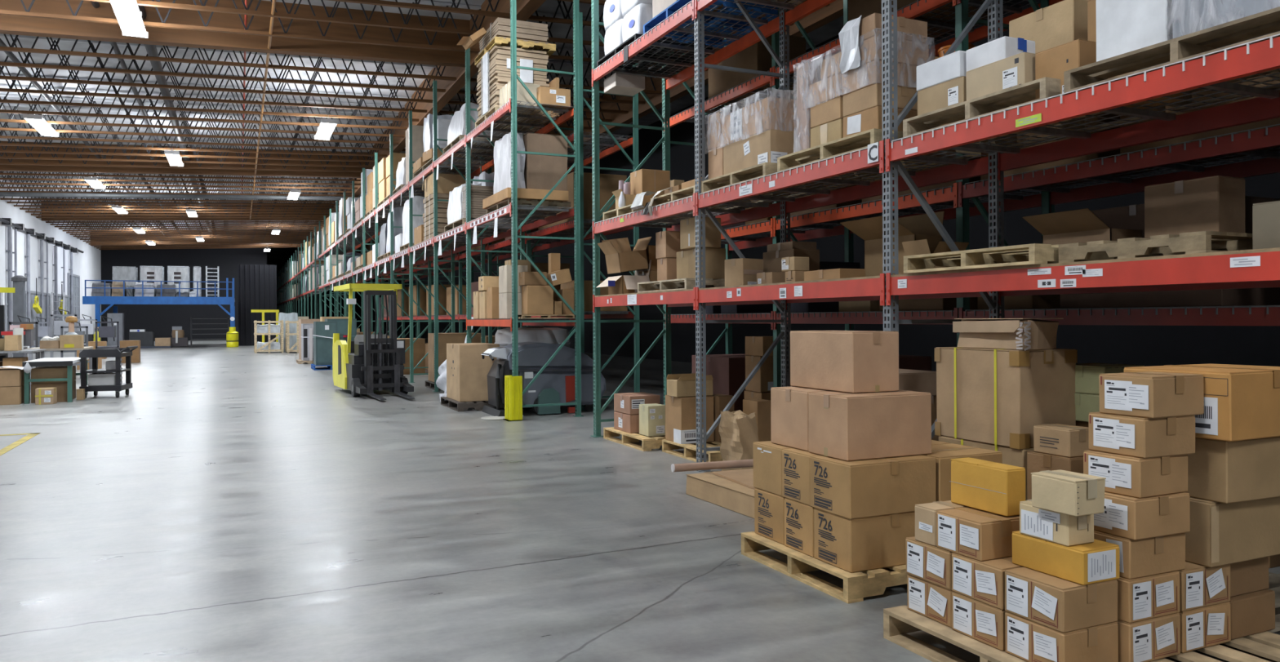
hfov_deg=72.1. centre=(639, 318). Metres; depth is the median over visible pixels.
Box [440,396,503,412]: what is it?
pallet
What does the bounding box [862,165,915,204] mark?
pallet
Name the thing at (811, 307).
carton
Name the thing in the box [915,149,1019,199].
pallet
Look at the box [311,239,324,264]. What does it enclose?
carton
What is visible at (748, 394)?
carton
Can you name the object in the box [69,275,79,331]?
door
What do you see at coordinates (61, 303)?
hose
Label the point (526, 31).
bundle
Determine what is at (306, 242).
carton
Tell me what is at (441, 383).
plastic bag
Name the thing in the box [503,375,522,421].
guard
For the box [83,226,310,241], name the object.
ceiling beam
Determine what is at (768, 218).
carton
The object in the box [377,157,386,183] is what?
carton
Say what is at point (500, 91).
carton
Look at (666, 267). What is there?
carton
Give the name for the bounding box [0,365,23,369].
plastic sheet
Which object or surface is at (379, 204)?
pallet
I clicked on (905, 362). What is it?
carton
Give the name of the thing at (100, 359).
carton
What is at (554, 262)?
carton
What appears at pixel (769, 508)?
carton
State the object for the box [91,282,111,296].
goods
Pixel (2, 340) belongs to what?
carton
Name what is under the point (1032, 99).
carton
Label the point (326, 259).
carton
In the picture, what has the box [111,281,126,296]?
goods
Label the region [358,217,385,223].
pallet
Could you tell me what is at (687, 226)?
carton
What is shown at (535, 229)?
carton
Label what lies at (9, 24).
ceiling beam
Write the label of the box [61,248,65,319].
conduit
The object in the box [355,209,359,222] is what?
carton
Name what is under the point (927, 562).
carton
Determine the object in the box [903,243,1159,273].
pallet
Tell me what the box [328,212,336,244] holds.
load
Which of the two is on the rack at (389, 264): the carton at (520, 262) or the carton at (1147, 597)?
the carton at (520, 262)
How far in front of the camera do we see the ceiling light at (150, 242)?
59.77 m
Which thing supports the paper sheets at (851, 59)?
attached to the film at (817, 60)
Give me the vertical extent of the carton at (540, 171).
0.864 m
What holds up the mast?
on the floor
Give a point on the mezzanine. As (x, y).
(97, 300)
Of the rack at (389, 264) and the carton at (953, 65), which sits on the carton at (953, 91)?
the carton at (953, 65)
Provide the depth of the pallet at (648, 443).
10.37 m
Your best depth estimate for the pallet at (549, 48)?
14.37 m
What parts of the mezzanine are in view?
guard rail, guard rail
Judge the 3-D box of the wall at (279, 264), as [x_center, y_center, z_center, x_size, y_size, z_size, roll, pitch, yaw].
[-37.544,-2.812,101.694,11.950,9.000,0.200,0,0,-25]
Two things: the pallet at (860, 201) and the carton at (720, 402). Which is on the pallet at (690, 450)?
the carton at (720, 402)
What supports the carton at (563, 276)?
on the carton at (535, 300)
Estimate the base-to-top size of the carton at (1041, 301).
0.365 m
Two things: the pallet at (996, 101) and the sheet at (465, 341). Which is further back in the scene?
the sheet at (465, 341)
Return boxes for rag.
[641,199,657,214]
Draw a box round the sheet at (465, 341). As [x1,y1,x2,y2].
[464,316,473,342]
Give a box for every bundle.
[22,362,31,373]
[422,193,471,242]
[462,185,510,219]
[476,44,549,120]
[478,17,548,54]
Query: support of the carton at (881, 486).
on the carton at (871, 543)
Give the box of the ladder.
[49,292,65,351]
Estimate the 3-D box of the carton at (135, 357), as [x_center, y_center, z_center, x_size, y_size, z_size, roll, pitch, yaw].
[-18.532,1.190,31.993,0.608,0.805,0.600,0,0,-25]
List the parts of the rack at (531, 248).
post, post, post, post, post, post, post, post, post, post, post, post, post, post, post, post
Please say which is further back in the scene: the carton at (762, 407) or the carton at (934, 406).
the carton at (762, 407)
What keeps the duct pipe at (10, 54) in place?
attached to the wall at (160, 319)
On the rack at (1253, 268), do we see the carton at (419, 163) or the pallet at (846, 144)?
the pallet at (846, 144)
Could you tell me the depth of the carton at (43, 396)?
15.97 m
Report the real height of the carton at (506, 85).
0.340 m
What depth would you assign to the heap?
23.04 m
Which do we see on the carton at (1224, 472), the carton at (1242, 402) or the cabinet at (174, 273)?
the carton at (1242, 402)
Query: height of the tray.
0.160 m
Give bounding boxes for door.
[5,293,13,355]
[31,293,49,347]
[54,296,67,337]
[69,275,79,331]
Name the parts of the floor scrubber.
tank, tank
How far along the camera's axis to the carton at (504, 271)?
13.66 m
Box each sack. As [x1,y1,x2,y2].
[603,0,623,30]
[604,18,658,63]
[620,0,652,16]
[622,3,673,50]
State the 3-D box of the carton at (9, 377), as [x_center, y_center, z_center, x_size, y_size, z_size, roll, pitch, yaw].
[-11.965,1.077,16.161,1.128,0.305,0.899,0,0,-25]
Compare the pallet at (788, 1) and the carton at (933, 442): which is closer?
the carton at (933, 442)
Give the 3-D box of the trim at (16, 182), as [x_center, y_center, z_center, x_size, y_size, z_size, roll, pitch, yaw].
[-19.033,-5.965,36.331,14.154,1.597,0.090,0,0,-25]
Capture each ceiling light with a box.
[22,113,58,137]
[83,176,105,189]
[110,0,148,38]
[111,204,127,213]
[133,226,145,233]
[145,240,155,244]
[164,149,183,166]
[185,208,197,217]
[195,235,204,241]
[263,247,271,251]
[271,227,280,234]
[287,182,301,199]
[314,108,337,140]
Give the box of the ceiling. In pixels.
[0,0,843,260]
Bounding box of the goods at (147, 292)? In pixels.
[134,282,155,296]
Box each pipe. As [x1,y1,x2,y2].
[0,38,168,238]
[0,191,343,199]
[0,217,84,253]
[90,0,200,236]
[137,4,213,238]
[240,0,247,214]
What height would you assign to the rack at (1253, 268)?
6.508 m
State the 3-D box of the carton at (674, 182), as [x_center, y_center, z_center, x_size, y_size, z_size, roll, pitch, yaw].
[0.449,-1.636,11.066,0.158,0.200,0.199,0,0,-25]
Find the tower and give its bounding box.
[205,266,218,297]
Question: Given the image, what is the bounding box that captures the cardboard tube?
[671,459,753,472]
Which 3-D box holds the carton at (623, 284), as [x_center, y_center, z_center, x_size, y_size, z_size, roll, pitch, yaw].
[-0.193,-0.514,10.936,0.585,0.436,0.560,0,0,-25]
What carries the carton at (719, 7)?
on the pallet at (677, 4)
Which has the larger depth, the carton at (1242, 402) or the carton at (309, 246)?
the carton at (309, 246)
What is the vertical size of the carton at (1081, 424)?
0.725 m
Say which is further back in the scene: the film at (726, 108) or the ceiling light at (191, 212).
the ceiling light at (191, 212)
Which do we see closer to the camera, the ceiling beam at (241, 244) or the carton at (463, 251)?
the carton at (463, 251)
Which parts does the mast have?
arm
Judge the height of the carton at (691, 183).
0.119 m
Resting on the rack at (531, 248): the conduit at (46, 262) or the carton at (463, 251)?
the carton at (463, 251)
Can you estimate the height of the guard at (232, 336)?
1.150 m
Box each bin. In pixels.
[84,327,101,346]
[87,373,115,386]
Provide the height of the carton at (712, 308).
0.405 m
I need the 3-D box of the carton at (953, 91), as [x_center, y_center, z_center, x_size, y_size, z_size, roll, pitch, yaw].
[2.159,-1.457,5.878,0.423,0.185,0.428,0,0,-25]
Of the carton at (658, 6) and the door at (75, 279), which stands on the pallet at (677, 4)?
the carton at (658, 6)
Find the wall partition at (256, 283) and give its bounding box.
[237,264,276,346]
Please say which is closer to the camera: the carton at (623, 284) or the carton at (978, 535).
the carton at (978, 535)
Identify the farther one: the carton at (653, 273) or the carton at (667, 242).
the carton at (653, 273)
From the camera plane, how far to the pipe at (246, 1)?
21.13 m
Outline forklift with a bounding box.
[332,283,414,399]
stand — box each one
[8,315,40,367]
[29,316,50,348]
[50,308,76,357]
[60,322,88,357]
[76,314,97,345]
[95,315,119,348]
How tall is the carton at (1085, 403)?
0.170 m
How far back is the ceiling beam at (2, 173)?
34.02 m
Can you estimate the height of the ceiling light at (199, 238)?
0.241 m
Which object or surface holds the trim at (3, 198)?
attached to the ceiling
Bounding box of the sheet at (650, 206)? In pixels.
[648,186,670,215]
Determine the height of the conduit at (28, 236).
4.900 m
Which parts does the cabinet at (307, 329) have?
panel, rail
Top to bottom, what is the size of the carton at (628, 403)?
0.218 m
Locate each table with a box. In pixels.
[0,349,45,390]
[8,346,28,357]
[23,346,93,378]
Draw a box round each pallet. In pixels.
[296,359,313,364]
[311,364,332,370]
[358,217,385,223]
[364,210,386,218]
[370,206,388,213]
[377,199,404,207]
[377,254,384,261]
[383,193,408,202]
[384,251,417,258]
[392,184,424,195]
[400,243,433,251]
[413,157,479,177]
[425,380,440,390]
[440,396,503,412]
[443,134,499,159]
[444,217,511,235]
[475,35,555,65]
[475,105,551,132]
[486,198,570,217]
[517,314,574,318]
[596,33,712,75]
[603,204,702,224]
[603,426,716,451]
[637,278,724,293]
[643,0,777,48]
[650,185,771,209]
[662,439,722,462]
[701,162,860,198]
[741,531,907,604]
[774,0,804,6]
[777,128,981,180]
[883,605,1279,661]
[902,76,1165,148]
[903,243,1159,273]
[1058,231,1252,262]
[1063,6,1279,111]
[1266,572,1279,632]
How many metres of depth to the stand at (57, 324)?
30.42 m
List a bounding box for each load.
[256,324,279,333]
[257,341,280,350]
[278,312,297,351]
[299,277,314,295]
[302,274,306,293]
[305,278,321,293]
[316,230,326,258]
[316,266,333,288]
[323,235,326,251]
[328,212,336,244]
[338,198,343,236]
[342,252,367,272]
[346,256,359,271]
[350,198,380,231]
[378,222,387,256]
[386,206,403,253]
[395,156,405,189]
[402,195,424,245]
[422,113,453,151]
[447,102,508,150]
[447,182,481,224]
[472,171,494,186]
[1172,0,1279,48]
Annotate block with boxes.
[128,328,154,346]
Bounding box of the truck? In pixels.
[0,305,8,360]
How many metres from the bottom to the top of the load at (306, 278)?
0.958 m
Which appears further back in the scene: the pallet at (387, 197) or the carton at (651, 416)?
the pallet at (387, 197)
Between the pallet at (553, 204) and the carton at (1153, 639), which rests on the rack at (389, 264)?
the pallet at (553, 204)
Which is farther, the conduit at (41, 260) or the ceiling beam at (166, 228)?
the ceiling beam at (166, 228)
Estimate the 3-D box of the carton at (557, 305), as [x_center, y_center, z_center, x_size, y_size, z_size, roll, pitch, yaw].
[-1.316,-0.170,13.687,0.128,0.205,0.298,0,0,-25]
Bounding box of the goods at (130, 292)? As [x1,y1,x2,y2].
[126,285,134,296]
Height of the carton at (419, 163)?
0.225 m
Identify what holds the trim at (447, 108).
attached to the ceiling
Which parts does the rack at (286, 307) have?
post, post, post, post, post, post, post, post, post, post, post, post, post, post, post, post, post, post, post, post, post, post, post, post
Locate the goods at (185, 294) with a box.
[176,291,189,297]
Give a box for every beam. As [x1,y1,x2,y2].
[0,0,470,66]
[0,33,456,80]
[0,73,411,129]
[0,84,404,137]
[0,103,392,151]
[0,121,382,162]
[0,127,376,167]
[0,134,373,172]
[0,141,368,177]
[0,171,351,192]
[0,171,360,181]
[0,171,360,185]
[330,0,510,17]
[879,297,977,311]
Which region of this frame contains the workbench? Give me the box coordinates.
[22,357,88,404]
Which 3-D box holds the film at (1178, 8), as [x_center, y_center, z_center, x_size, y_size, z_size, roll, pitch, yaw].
[3.031,-1.623,4.177,0.628,0.521,0.688,0,0,-25]
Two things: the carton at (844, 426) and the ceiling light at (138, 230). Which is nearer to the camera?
the carton at (844, 426)
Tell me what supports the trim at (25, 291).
attached to the wall at (86, 264)
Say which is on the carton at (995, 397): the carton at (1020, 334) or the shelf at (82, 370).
the carton at (1020, 334)
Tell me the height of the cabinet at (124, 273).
1.748 m
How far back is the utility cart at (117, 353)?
17.25 m
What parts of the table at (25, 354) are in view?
leg, leg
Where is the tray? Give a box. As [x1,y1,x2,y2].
[79,347,132,357]
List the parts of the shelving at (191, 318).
shelf, shelf, shelf, shelf, shelf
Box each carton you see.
[0,338,4,350]
[0,368,30,386]
[0,383,30,404]
[2,356,27,368]
[4,334,22,351]
[31,365,75,383]
[31,380,75,403]
[35,387,57,404]
[40,340,59,348]
[59,334,84,348]
[75,388,84,399]
[76,350,102,369]
[88,341,106,359]
[105,360,115,369]
[120,340,140,363]
[155,337,170,346]
[297,316,308,320]
[298,319,319,359]
[302,257,312,270]
[305,241,313,267]
[308,245,324,265]
[308,270,323,291]
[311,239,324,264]
[311,245,324,262]
[312,266,329,289]
[314,271,332,288]
[315,242,324,261]
[318,237,321,253]
[320,265,324,275]
[320,275,324,284]
[320,316,348,321]
[321,226,324,241]
[325,217,328,235]
[325,256,328,271]
[326,234,333,248]
[326,270,328,283]
[328,254,342,267]
[331,221,335,232]
[331,231,335,242]
[332,265,336,277]
[334,212,339,229]
[338,262,342,275]
[342,196,351,217]
[342,214,346,232]
[346,196,359,215]
[346,213,351,229]
[351,261,355,272]
[355,198,359,213]
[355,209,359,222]
[355,256,360,266]
[356,331,374,334]
[360,168,373,195]
[360,192,367,218]
[360,253,367,264]
[365,191,373,213]
[367,172,373,193]
[367,249,372,265]
[372,184,378,207]
[372,243,379,262]
[373,162,378,187]
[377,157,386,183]
[378,178,386,202]
[383,294,388,316]
[386,152,405,177]
[386,173,399,197]
[395,233,417,254]
[396,287,408,316]
[396,337,425,374]
[405,124,424,188]
[408,284,428,315]
[413,156,448,173]
[413,224,453,246]
[422,147,465,162]
[422,257,443,265]
[424,173,465,198]
[425,343,428,369]
[426,284,466,315]
[427,332,480,382]
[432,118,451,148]
[443,244,479,259]
[446,285,466,315]
[446,342,499,401]
[456,26,487,49]
[471,231,511,249]
[471,281,486,314]
[473,291,481,319]
[478,275,498,290]
[479,291,487,319]
[482,186,568,211]
[484,335,495,343]
[486,287,499,319]
[498,265,528,293]
[498,292,528,319]
[499,88,531,114]
[502,86,533,111]
[504,84,535,110]
[504,259,531,317]
[505,214,569,242]
[507,81,540,106]
[519,271,546,285]
[521,284,553,314]
[522,132,567,191]
[530,262,569,273]
[537,85,570,109]
[537,171,626,231]
[543,77,559,124]
[546,268,572,285]
[546,280,627,311]
[548,253,560,316]
[553,301,562,314]
[556,288,573,316]
[596,259,651,294]
[597,236,651,274]
[604,72,644,96]
[612,188,635,209]
[613,392,660,414]
[613,411,639,433]
[630,168,670,205]
[638,270,659,290]
[639,403,665,436]
[645,244,657,270]
[652,0,693,28]
[655,230,688,258]
[657,257,676,280]
[664,184,681,199]
[665,395,714,444]
[666,373,713,397]
[670,179,684,186]
[676,250,688,279]
[680,217,720,249]
[681,177,717,194]
[685,471,754,518]
[688,3,723,11]
[688,247,725,279]
[692,354,746,411]
[702,305,720,314]
[705,204,745,228]
[706,111,731,150]
[708,35,805,106]
[708,146,723,178]
[712,394,734,442]
[712,468,755,489]
[720,303,773,313]
[721,96,796,146]
[723,128,817,176]
[724,257,763,286]
[742,398,771,441]
[744,390,770,400]
[745,199,786,224]
[745,336,773,355]
[745,355,773,392]
[752,440,792,496]
[754,488,784,545]
[756,271,785,284]
[763,248,819,272]
[767,240,816,252]
[770,386,832,451]
[781,256,808,271]
[782,448,821,505]
[784,497,813,557]
[785,271,804,282]
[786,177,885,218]
[786,261,859,312]
[790,330,898,393]
[796,62,821,151]
[804,268,865,280]
[808,390,931,461]
[809,72,843,106]
[809,454,936,519]
[810,96,843,128]
[810,118,870,149]
[813,507,915,573]
[820,51,841,79]
[839,300,879,311]
[840,210,944,276]
[841,59,917,95]
[842,83,917,117]
[843,105,924,137]
[848,0,999,41]
[848,35,928,71]
[858,12,927,43]
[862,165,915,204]
[898,355,931,370]
[898,368,936,395]
[902,239,968,268]
[905,536,951,590]
[906,573,952,627]
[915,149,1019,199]
[915,500,967,546]
[916,49,966,91]
[917,75,1010,122]
[920,443,1002,501]
[928,55,951,125]
[930,395,938,440]
[931,440,949,444]
[934,346,1077,448]
[936,506,1019,561]
[938,435,1034,501]
[949,457,1025,516]
[951,552,1023,609]
[951,591,1005,651]
[952,318,1063,351]
[965,35,1035,71]
[965,51,1035,106]
[977,262,1060,309]
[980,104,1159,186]
[1004,567,1117,633]
[1004,611,1118,661]
[1008,0,1088,53]
[1012,98,1035,105]
[1012,530,1119,585]
[1019,499,1093,546]
[1022,208,1142,244]
[1026,451,1083,499]
[1031,470,1106,516]
[1033,423,1089,457]
[1035,39,1107,99]
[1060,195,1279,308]
[1075,363,1144,395]
[1075,392,1099,422]
[1075,421,1088,427]
[1083,449,1187,498]
[1087,0,1182,109]
[1088,412,1195,458]
[1093,491,1190,540]
[1093,530,1185,579]
[1095,0,1173,71]
[1098,371,1204,418]
[1116,570,1179,623]
[1116,613,1180,661]
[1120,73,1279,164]
[1124,363,1279,441]
[1144,175,1244,238]
[1177,561,1230,611]
[1178,601,1231,653]
[1185,436,1279,503]
[1185,497,1279,567]
[1230,556,1269,597]
[1230,589,1275,639]
[1252,200,1279,248]
[1268,554,1279,568]
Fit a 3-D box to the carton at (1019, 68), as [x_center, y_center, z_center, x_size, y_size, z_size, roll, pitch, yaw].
[2.295,-1.468,5.434,0.302,0.205,0.468,0,0,-25]
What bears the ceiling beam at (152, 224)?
attached to the ceiling
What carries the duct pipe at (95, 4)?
attached to the wall at (160, 319)
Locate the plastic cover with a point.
(502, 148)
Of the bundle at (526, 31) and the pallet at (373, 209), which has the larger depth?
the pallet at (373, 209)
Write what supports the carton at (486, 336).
on the floor
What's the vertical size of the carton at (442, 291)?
0.886 m
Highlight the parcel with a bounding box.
[7,324,33,346]
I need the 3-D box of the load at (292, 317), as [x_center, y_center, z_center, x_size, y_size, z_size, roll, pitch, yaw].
[-17.218,0.637,43.088,0.923,1.898,0.923,0,0,-25]
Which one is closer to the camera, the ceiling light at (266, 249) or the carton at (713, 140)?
the carton at (713, 140)
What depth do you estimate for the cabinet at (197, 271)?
51.19 m
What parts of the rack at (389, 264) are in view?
post, post, post, post, post, post, post, post, post, post, post, post, post, post, post, post, post, post, post, post, post, post, post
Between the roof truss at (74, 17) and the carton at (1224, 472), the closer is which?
the carton at (1224, 472)
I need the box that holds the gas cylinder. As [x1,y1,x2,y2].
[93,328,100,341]
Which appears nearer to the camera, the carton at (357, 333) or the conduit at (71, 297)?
the carton at (357, 333)
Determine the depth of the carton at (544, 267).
17.59 m
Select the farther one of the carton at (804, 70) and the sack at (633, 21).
the sack at (633, 21)
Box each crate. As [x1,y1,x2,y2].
[253,320,283,353]
[284,320,298,353]
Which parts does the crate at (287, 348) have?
rail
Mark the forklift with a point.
(368, 363)
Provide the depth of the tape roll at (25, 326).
22.45 m
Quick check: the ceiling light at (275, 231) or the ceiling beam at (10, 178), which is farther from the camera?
the ceiling light at (275, 231)
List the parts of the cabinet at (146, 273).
cage frame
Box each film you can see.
[704,88,793,154]
[793,61,820,151]
[802,29,933,107]
[1169,0,1279,32]
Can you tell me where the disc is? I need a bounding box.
[480,416,504,420]
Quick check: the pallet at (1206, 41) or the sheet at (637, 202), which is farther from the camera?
the sheet at (637, 202)
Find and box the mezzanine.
[82,278,235,327]
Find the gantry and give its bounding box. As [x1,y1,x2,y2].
[251,309,279,342]
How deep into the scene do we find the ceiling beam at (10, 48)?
19.27 m
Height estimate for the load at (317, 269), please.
1.140 m
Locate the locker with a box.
[106,313,124,346]
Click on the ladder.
(51, 306)
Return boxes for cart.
[79,346,137,398]
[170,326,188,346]
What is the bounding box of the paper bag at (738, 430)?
[718,409,759,471]
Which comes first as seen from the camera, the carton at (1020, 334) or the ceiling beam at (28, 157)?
the carton at (1020, 334)
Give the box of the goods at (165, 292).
[155,284,176,296]
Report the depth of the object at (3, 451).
10.83 m
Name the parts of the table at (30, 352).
leg, leg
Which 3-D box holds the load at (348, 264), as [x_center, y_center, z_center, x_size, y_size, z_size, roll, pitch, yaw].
[-10.667,-2.090,33.608,0.921,0.548,1.184,0,0,-25]
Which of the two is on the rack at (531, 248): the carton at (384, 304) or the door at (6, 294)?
the carton at (384, 304)
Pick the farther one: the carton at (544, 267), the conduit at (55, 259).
the conduit at (55, 259)
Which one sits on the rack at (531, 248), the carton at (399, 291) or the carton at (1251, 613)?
the carton at (399, 291)
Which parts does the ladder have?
rail, rail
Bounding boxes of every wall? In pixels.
[0,177,101,327]
[101,244,266,342]
[266,260,368,332]
[368,0,1279,371]
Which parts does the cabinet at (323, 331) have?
panel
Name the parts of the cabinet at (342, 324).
panel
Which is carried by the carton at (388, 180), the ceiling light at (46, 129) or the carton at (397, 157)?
the carton at (397, 157)
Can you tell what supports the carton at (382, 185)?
on the pallet at (379, 204)
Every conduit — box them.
[5,226,13,329]
[12,229,17,275]
[24,234,30,321]
[38,240,44,326]
[44,241,48,326]
[52,245,57,320]
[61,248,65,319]
[68,252,73,314]
[249,0,275,219]
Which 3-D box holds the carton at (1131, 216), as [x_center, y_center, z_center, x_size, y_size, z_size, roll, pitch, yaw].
[3.757,-0.433,6.219,0.808,0.705,1.200,0,0,-25]
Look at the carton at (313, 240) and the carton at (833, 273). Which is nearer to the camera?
the carton at (833, 273)
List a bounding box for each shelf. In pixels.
[79,382,132,391]
[80,368,131,373]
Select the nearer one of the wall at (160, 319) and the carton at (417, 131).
the carton at (417, 131)
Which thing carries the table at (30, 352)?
on the floor
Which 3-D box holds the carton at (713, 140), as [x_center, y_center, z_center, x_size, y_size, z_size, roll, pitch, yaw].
[0.927,-1.826,8.646,0.480,0.334,0.273,0,0,-25]
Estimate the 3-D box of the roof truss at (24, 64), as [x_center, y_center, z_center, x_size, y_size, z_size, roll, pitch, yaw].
[-11.443,-6.003,19.679,14.154,1.597,0.090,0,0,-25]
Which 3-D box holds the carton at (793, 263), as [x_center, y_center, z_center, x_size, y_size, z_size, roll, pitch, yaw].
[1.386,-0.487,7.853,0.178,0.125,0.191,0,0,-28]
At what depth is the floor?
6.01 m
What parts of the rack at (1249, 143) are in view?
post, post, post, post, post, post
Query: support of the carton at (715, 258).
on the pallet at (680, 283)
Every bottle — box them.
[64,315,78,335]
[617,191,626,208]
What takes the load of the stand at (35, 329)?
on the floor
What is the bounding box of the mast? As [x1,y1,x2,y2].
[0,275,26,357]
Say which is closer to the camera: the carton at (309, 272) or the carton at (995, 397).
the carton at (995, 397)
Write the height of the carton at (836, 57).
0.155 m
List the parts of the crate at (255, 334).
rail, rail, rail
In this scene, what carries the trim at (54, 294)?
attached to the wall at (86, 264)
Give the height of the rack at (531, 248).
6.550 m
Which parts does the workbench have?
leg, rail, leg, leg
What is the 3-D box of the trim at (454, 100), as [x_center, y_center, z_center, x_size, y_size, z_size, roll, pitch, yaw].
[-4.339,-6.460,28.281,5.383,1.228,0.090,0,0,-25]
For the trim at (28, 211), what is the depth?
44.73 m
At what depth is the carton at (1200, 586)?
3.61 m
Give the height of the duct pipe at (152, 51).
0.209 m
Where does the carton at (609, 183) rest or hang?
on the rack at (531, 248)
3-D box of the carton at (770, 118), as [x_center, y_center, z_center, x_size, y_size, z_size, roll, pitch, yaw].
[1.174,-1.793,8.133,0.503,0.285,0.828,0,0,-25]
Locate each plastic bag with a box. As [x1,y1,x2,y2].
[64,332,78,335]
[435,360,447,401]
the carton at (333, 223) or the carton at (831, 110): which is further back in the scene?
the carton at (333, 223)
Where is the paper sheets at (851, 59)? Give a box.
[838,15,862,73]
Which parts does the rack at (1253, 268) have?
post, post, post, post, post, post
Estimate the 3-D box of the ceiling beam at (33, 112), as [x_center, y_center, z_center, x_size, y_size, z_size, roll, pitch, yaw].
[-13.467,-5.993,24.119,14.154,1.597,0.090,0,0,-25]
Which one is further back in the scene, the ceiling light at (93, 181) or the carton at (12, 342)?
the ceiling light at (93, 181)
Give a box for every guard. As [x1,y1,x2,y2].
[226,327,238,346]
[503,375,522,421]
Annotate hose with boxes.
[32,277,42,313]
[58,284,66,314]
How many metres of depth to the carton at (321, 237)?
45.55 m
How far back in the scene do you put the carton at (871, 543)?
4.80 m
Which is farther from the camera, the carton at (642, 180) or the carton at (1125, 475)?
the carton at (642, 180)
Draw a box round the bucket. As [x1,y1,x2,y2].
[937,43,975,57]
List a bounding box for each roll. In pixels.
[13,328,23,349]
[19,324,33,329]
[618,180,624,191]
[623,183,629,194]
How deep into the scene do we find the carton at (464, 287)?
22.80 m
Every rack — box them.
[276,221,341,319]
[318,0,582,417]
[377,12,639,410]
[591,0,1279,471]
[663,0,1279,395]
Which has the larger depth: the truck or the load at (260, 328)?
the load at (260, 328)
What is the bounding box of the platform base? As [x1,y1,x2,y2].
[140,345,172,348]
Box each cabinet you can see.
[301,323,313,360]
[312,321,337,365]
[324,319,356,366]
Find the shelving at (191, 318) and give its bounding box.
[190,316,228,346]
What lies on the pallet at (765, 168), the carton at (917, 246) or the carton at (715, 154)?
the carton at (715, 154)
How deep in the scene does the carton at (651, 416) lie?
10.23 m
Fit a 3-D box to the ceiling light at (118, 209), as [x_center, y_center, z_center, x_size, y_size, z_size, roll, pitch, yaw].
[-25.083,-5.312,42.430,0.420,0.215,2.420,0,0,-25]
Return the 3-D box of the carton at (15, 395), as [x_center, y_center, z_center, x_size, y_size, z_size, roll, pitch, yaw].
[-11.963,1.397,16.161,1.128,0.325,0.899,0,0,-25]
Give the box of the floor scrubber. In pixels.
[480,342,605,416]
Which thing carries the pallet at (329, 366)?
on the floor
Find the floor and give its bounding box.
[0,334,1279,661]
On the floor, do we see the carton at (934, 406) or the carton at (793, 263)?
the carton at (934, 406)
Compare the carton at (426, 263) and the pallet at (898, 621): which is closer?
the pallet at (898, 621)
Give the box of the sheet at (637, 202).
[630,191,656,209]
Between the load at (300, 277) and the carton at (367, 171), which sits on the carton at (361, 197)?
the carton at (367, 171)
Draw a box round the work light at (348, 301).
[346,298,355,304]
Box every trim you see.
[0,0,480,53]
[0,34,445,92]
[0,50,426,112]
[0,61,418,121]
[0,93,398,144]
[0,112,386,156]
[0,171,351,195]
[0,171,357,189]
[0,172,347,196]
[0,176,345,202]
[0,293,4,305]
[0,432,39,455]
[0,432,40,435]
[4,290,26,331]
[7,180,342,205]
[13,184,340,208]
[19,188,337,210]
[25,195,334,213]
[30,290,50,337]
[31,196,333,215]
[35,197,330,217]
[40,200,329,221]
[45,221,324,222]
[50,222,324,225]
[53,293,68,336]
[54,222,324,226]
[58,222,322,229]
[62,222,319,231]
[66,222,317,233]
[66,272,79,322]
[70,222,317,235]
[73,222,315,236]
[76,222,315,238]
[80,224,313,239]
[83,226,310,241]
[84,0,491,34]
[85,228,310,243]
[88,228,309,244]
[89,230,309,245]
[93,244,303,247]
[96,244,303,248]
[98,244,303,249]
[118,243,303,245]
[285,0,545,266]
[351,0,843,253]
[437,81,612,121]
[440,98,583,135]
[441,107,562,128]
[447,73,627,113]
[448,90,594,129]
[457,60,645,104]
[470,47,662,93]
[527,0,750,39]
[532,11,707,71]
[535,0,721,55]
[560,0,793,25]
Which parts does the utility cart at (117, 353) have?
corner post, corner post, corner post, corner post, push handle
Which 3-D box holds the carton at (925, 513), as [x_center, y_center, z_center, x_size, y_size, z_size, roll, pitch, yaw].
[1.419,0.938,4.060,0.282,0.165,0.143,0,0,-25]
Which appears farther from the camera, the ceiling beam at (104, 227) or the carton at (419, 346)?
the ceiling beam at (104, 227)
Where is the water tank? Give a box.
[494,326,570,347]
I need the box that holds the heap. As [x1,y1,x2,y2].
[40,335,59,341]
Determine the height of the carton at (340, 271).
0.480 m
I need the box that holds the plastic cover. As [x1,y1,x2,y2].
[493,132,525,194]
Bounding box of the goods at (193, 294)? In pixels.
[189,291,195,297]
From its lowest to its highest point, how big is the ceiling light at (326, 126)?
0.451 m

